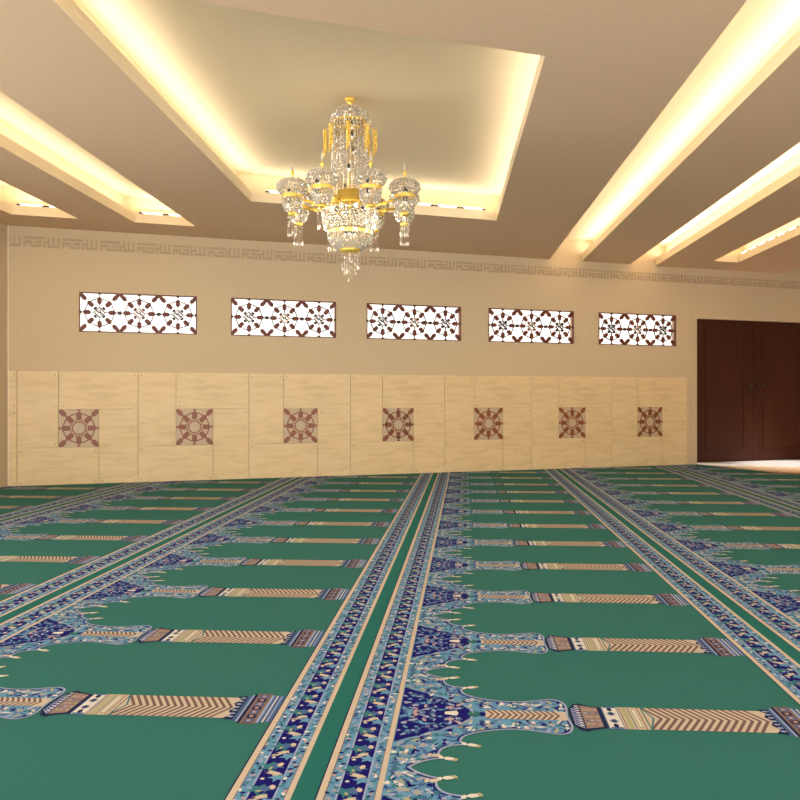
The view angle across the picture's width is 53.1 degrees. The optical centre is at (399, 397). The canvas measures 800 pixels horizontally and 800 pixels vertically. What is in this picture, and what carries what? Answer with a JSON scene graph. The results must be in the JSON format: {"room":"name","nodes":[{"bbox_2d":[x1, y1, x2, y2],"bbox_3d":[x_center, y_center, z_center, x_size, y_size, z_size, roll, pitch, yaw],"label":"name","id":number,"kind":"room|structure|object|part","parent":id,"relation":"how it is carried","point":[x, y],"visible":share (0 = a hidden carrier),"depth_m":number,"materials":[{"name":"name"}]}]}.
{"room":"mosque","nodes":[
{"label":"mosque","id":0,"kind":"room"},
{"bbox_2d":[0,222,7,487],"bbox_3d":[-4.572,-0.650,7.321,0.150,3.300,3.352,0,0,3],"label":"wall","id":1,"kind":"structure","parent":0,"point":[3,227],"depth_m":8.90,"materials":[{"name":"paint"}]},
{"bbox_2d":[0,0,799,273],"bbox_3d":[1.013,-2.095,4.780,12.598,0.310,16.329,0,0,0],"label":"ceiling","id":2,"kind":"structure","parent":0,"point":[623,87],"depth_m":5.87,"materials":[{"name":"beige paint"}]},
{"bbox_2d":[0,200,77,218],"bbox_3d":[-4.038,-1.990,4.052,0.929,0.100,9.708,0,0,3],"label":"trim","id":3,"kind":"structure","parent":2,"relation":"attached to","point":[12,209],"depth_m":8.51,"materials":[{"name":"beige paint"}]},
{"bbox_2d":[16,203,44,206],"bbox_3d":[-3.926,-2.054,8.524,0.288,0.025,0.030,0,0,-19],"label":"module","id":4,"kind":"object","parent":3,"relation":"on","point":[22,204],"visible":1,"depth_m":8.52,"materials":[{"name":"white"}]},
{"bbox_2d":[0,133,193,225],"bbox_3d":[-2.867,-1.990,4.442,0.930,0.100,9.699,0,0,3],"label":"trim","id":5,"kind":"structure","parent":2,"relation":"attached to","point":[8,144],"depth_m":7.58,"materials":[{"name":"beige paint"}]},
{"bbox_2d":[139,212,164,214],"bbox_3d":[-2.755,-2.054,8.909,0.288,0.025,0.030,0,0,-19],"label":"module","id":6,"kind":"object","parent":5,"relation":"on","point":[153,213],"visible":1,"depth_m":8.90,"materials":[{"name":"white"}]},
{"bbox_2d":[54,0,544,219],"bbox_3d":[-0.324,-1.990,6.214,3.100,0.100,5.489,0,0,0],"label":"light","id":7,"kind":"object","parent":2,"relation":"attached to","point":[69,7],"depth_m":5.74,"materials":[{"name":"beige paint"}]},
{"bbox_2d":[417,203,433,205],"bbox_3d":[0.220,-2.054,8.478,0.288,0.025,0.030,0,0,-19],"label":"module","id":8,"kind":"object","parent":7,"relation":"on","point":[426,204],"visible":0.58,"depth_m":8.49,"materials":[{"name":"white"}]},
{"bbox_2d":[434,204,459,207],"bbox_3d":[0.504,-2.054,8.574,0.288,0.025,0.030,0,0,-19],"label":"module","id":9,"kind":"object","parent":7,"relation":"on","point":[438,205],"visible":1,"depth_m":8.56,"materials":[{"name":"white"}]},
{"bbox_2d":[460,206,484,209],"bbox_3d":[0.789,-2.054,8.670,0.288,0.025,0.030,0,0,-19],"label":"module","id":10,"kind":"object","parent":7,"relation":"on","point":[463,207],"visible":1,"depth_m":8.66,"materials":[{"name":"white"}]},
{"bbox_2d":[276,97,420,253],"bbox_3d":[-0.375,-1.558,6.000,1.070,1.381,1.070,0,0,0],"label":"chandelier","id":11,"kind":"object","parent":2,"relation":"hanging from","point":[359,201],"visible":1,"depth_m":5.87,"materials":[{"name":"clear glass"}]},
{"bbox_3d":[-0.611,-1.454,5.901,0.231,0.082,0.039,0,0,-20],"label":"arm","id":12,"kind":"part","parent":11,"relation":"part of","materials":[{"name":"gold metal"}]},
{"bbox_3d":[-0.611,-1.454,6.099,0.231,0.082,0.039,0,0,20],"label":"arm","id":13,"kind":"part","parent":11,"relation":"part of","materials":[{"name":"gold metal"}]},
{"bbox_3d":[-0.474,-1.454,5.764,0.039,0.082,0.231,0,0,20],"label":"arm","id":14,"kind":"part","parent":11,"relation":"part of","materials":[{"name":"gold metal"}]},
{"bbox_3d":[-0.375,-1.687,6.000,0.017,0.943,0.017,0,0,22],"label":"stem","id":15,"kind":"part","parent":11,"relation":"part of","materials":[{"name":"gold metal"}]},
{"bbox_3d":[-0.375,-2.128,6.000,0.306,0.129,0.308,0,0,0],"label":"crystal crown","id":16,"kind":"part","parent":11,"relation":"part of","materials":[{"name":"beige"}]},
{"bbox_3d":[-0.376,-1.170,6.000,0.352,0.124,0.351,0,0,0],"label":"lamp shade","id":17,"kind":"part","parent":11,"relation":"part of","materials":[{"name":"clear glass"}]},
{"bbox_2d":[321,203,378,234],"bbox_3d":[-0.375,-1.333,5.999,0.434,0.158,0.432,0,0,0],"label":"chandelier","id":18,"kind":"object","parent":11,"relation":"on","point":[328,227],"depth_m":5.88,"materials":[{"name":"clear glass"}]},
{"bbox_3d":[-0.375,-1.104,6.000,0.156,0.034,0.156,0,0,0],"label":"lamp shade","id":19,"kind":"part","parent":11,"relation":"part of","materials":[{"name":"gold metal"}]},
{"bbox_3d":[-0.276,-1.454,5.764,0.039,0.082,0.231,0,0,-20],"label":"arm","id":20,"kind":"part","parent":11,"relation":"part of","materials":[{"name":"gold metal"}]},
{"bbox_3d":[-0.139,-1.454,5.901,0.231,0.082,0.039,0,0,20],"label":"arm","id":21,"kind":"part","parent":11,"relation":"part of","materials":[{"name":"gold metal"}]},
{"bbox_3d":[-0.139,-1.454,6.099,0.231,0.082,0.039,0,0,-20],"label":"arm","id":22,"kind":"part","parent":11,"relation":"part of","materials":[{"name":"gold metal"}]},
{"bbox_2d":[582,27,799,260],"bbox_3d":[2.067,-1.990,6.356,0.798,0.100,10.153,0,0,3],"label":"trim","id":23,"kind":"structure","parent":2,"relation":"attached to","point":[793,42],"depth_m":5.81,"materials":[{"name":"beige paint"}]},
{"bbox_2d":[656,164,799,264],"bbox_3d":[3.275,-1.990,6.764,0.724,0.100,10.124,0,0,3],"label":"trim","id":24,"kind":"structure","parent":2,"relation":"attached to","point":[794,173],"depth_m":8.46,"materials":[{"name":"beige paint"}]},
{"bbox_2d":[715,226,799,262],"bbox_3d":[4.397,-1.990,6.899,0.714,0.100,9.623,0,0,3],"label":"trim","id":25,"kind":"structure","parent":2,"relation":"attached to","point":[794,232],"depth_m":10.59,"materials":[{"name":"beige paint"}]},
{"bbox_2d":[8,225,799,463],"bbox_3d":[1.328,-0.650,11.004,12.151,3.300,0.150,0,0,-19],"label":"wall","id":26,"kind":"structure","parent":0,"point":[45,284],"depth_m":10.25,"materials":[{"name":"paint"}]},
{"bbox_2d":[8,410,16,485],"bbox_3d":[-4.354,0.565,8.994,0.087,0.866,0.024,0,0,-19],"label":"wall panel","id":27,"kind":"object","parent":26,"relation":"attached to","point":[12,414],"visible":1,"depth_m":8.98,"materials":[{"name":"beige wood"}]},
{"bbox_2d":[8,371,16,408],"bbox_3d":[-4.354,-0.087,8.994,0.087,0.431,0.024,0,0,-19],"label":"wall panel","id":28,"kind":"object","parent":26,"relation":"attached to","point":[12,375],"visible":1,"depth_m":8.98,"materials":[{"name":"beige wood"}]},
{"bbox_2d":[17,371,137,485],"bbox_3d":[-3.698,0.347,9.216,1.288,1.301,0.024,0,0,-19],"label":"wall panel","id":29,"kind":"object","parent":26,"relation":"attached to","point":[96,434],"visible":1,"depth_m":9.20,"materials":[{"name":"beige wood"}]},
{"bbox_2d":[79,292,196,334],"bbox_3d":[-3.092,-0.996,9.488,1.326,0.467,0.116,0,0,-19],"label":"window","id":30,"kind":"structure","parent":26,"relation":"in","point":[98,312],"depth_m":9.48,"materials":[{"name":"brown wood"}]},
{"bbox_2d":[138,372,248,481],"bbox_3d":[-2.473,0.347,9.629,1.288,1.301,0.024,0,0,-19],"label":"wall panel","id":31,"kind":"object","parent":26,"relation":"attached to","point":[189,413],"visible":0.99,"depth_m":9.61,"materials":[{"name":"beige wood"}]},
{"bbox_2d":[231,298,335,337],"bbox_3d":[-1.457,-0.996,10.040,1.326,0.467,0.116,0,0,-19],"label":"window","id":32,"kind":"structure","parent":26,"relation":"in","point":[249,317],"depth_m":10.04,"materials":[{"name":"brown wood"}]},
{"bbox_2d":[249,373,349,478],"bbox_3d":[-1.248,0.347,10.042,1.288,1.301,0.024,0,0,-19],"label":"wall panel","id":33,"kind":"object","parent":26,"relation":"attached to","point":[314,438],"visible":0.99,"depth_m":10.03,"materials":[{"name":"beige wood"}]},
{"bbox_2d":[350,374,443,474],"bbox_3d":[-0.024,0.347,10.456,1.288,1.301,0.024,0,0,-19],"label":"wall panel","id":34,"kind":"object","parent":26,"relation":"attached to","point":[405,411],"visible":0.99,"depth_m":10.44,"materials":[{"name":"beige wood"}]},
{"bbox_2d":[9,235,799,288],"bbox_3d":[1.253,-1.772,10.894,11.915,0.115,0.014,0,0,-19],"label":"frieze","id":35,"kind":"object","parent":26,"relation":"attached to","point":[31,237],"visible":1,"depth_m":10.45,"materials":[{"name":"beige paint"}]},
{"bbox_2d":[367,303,460,340],"bbox_3d":[0.178,-0.996,10.592,1.326,0.467,0.116,0,0,-19],"label":"window","id":36,"kind":"structure","parent":26,"relation":"in","point":[384,321],"depth_m":10.59,"materials":[{"name":"brown wood"}]},
{"bbox_2d":[444,375,530,471],"bbox_3d":[1.201,0.347,10.869,1.288,1.301,0.024,0,0,-19],"label":"wall panel","id":37,"kind":"object","parent":26,"relation":"attached to","point":[467,428],"visible":0.99,"depth_m":10.85,"materials":[{"name":"beige wood"}]},
{"bbox_2d":[488,308,573,343],"bbox_3d":[1.813,-0.996,11.144,1.326,0.467,0.116,0,0,-19],"label":"window","id":38,"kind":"structure","parent":26,"relation":"in","point":[505,325],"depth_m":11.15,"materials":[{"name":"brown wood"}]},
{"bbox_2d":[531,376,611,469],"bbox_3d":[2.425,0.347,11.282,1.288,1.301,0.024,0,0,-19],"label":"wall panel","id":39,"kind":"object","parent":26,"relation":"attached to","point":[576,412],"visible":0.97,"depth_m":11.27,"materials":[{"name":"beige wood"}]},
{"bbox_2d":[598,312,675,345],"bbox_3d":[3.448,-0.996,11.695,1.326,0.467,0.116,0,0,-19],"label":"window","id":40,"kind":"structure","parent":26,"relation":"in","point":[614,328],"depth_m":11.70,"materials":[{"name":"brown wood"}]},
{"bbox_2d":[612,377,686,466],"bbox_3d":[3.650,0.347,11.695,1.288,1.301,0.024,0,0,-19],"label":"wall panel","id":41,"kind":"object","parent":26,"relation":"attached to","point":[643,408],"visible":1,"depth_m":11.68,"materials":[{"name":"beige wood"}]},
{"bbox_2d":[691,311,693,463],"bbox_3d":[4.366,-0.150,11.934,0.045,2.300,0.029,0,0,-19],"label":"trim","id":42,"kind":"structure","parent":26,"relation":"attached to","point":[692,312],"depth_m":11.92,"materials":[{"name":"paint"}]},
{"bbox_2d":[697,319,752,461],"bbox_3d":[4.953,-0.116,12.165,1.073,2.141,0.108,0,0,-19],"label":"door","id":43,"kind":"structure","parent":26,"relation":"in","point":[724,347],"depth_m":12.17,"materials":[{"name":"brown wood"}]},
{"bbox_3d":[4.950,-0.135,12.173,0.729,1.850,0.012,0,0,-19],"label":"panel moulding","id":44,"kind":"part","parent":43,"relation":"part of","materials":[{"name":"brown wood"}]},
{"bbox_2d":[697,459,799,468],"bbox_3d":[5.753,0.985,11.452,2.135,0.029,1.969,0,0,-19],"label":"door sill","id":45,"kind":"structure","parent":26,"relation":"attached to","point":[791,463],"depth_m":11.85,"materials":[{"name":"white stone"}]},
{"bbox_2d":[700,458,799,461],"bbox_3d":[5.441,-0.095,12.405,2.157,2.190,0.025,0,0,-19],"label":"trim","id":46,"kind":"structure","parent":26,"relation":"attached to","point":[798,458],"depth_m":12.36,"materials":[{"name":"brown wood"}]},
{"bbox_2d":[753,321,799,459],"bbox_3d":[5.974,-0.116,12.510,1.072,2.141,0.108,0,0,-19],"label":"door","id":47,"kind":"structure","parent":26,"relation":"in","point":[776,345],"depth_m":12.49,"materials":[{"name":"brown wood"}]},
{"bbox_3d":[5.579,-0.180,12.356,0.130,0.180,0.068,0,0,-19],"label":"handle","id":48,"kind":"part","parent":47,"relation":"part of","materials":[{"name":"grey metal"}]},
{"bbox_3d":[5.972,-0.135,12.518,0.728,1.850,0.012,0,0,-19],"label":"panel moulding","id":49,"kind":"part","parent":47,"relation":"part of","materials":[{"name":"brown wood"}]},
{"bbox_2d":[708,465,799,474],"bbox_3d":[1.021,1.040,4.933,12.615,0.080,16.634,0,0,0],"label":"floor","id":50,"kind":"structure","parent":0,"point":[796,471],"depth_m":11.19,"materials":[{"name":"beige stone"}]},
{"bbox_2d":[0,482,145,520],"bbox_3d":[-4.043,0.993,4.857,1.393,0.012,9.330,0,0,5],"label":"carpet","id":51,"kind":"object","parent":50,"relation":"on","point":[15,501],"visible":1,"depth_m":8.12,"materials":[{"name":"green carpet"}]},
{"bbox_2d":[0,477,298,619],"bbox_3d":[-2.489,0.993,5.088,1.665,0.012,10.054,0,0,5],"label":"carpet","id":52,"kind":"object","parent":50,"relation":"on","point":[44,553],"visible":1,"depth_m":6.07,"materials":[{"name":"green carpet"}]},
{"bbox_2d":[0,473,434,799],"bbox_3d":[-0.799,0.993,5.322,1.665,0.012,10.749,0,0,5],"label":"carpet","id":53,"kind":"object","parent":50,"relation":"on","point":[217,660],"visible":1,"depth_m":3.10,"materials":[{"name":"green carpet"}]},
{"bbox_2d":[303,469,799,799],"bbox_3d":[0.891,0.993,5.555,1.665,0.012,11.444,0,0,5],"label":"carpet","id":54,"kind":"object","parent":50,"relation":"on","point":[525,641],"visible":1,"depth_m":2.87,"materials":[{"name":"green carpet"}]},
{"bbox_2d":[558,465,799,657],"bbox_3d":[2.582,0.993,5.789,1.665,0.012,12.138,0,0,5],"label":"carpet","id":55,"kind":"object","parent":50,"relation":"on","point":[743,546],"visible":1,"depth_m":5.93,"materials":[{"name":"green carpet"}]},
{"bbox_2d":[667,464,799,509],"bbox_3d":[4.252,0.993,5.774,1.665,0.012,12.332,0,0,5],"label":"carpet","id":56,"kind":"object","parent":50,"relation":"on","point":[781,488],"visible":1,"depth_m":9.59,"materials":[{"name":"green carpet"}]}
]}

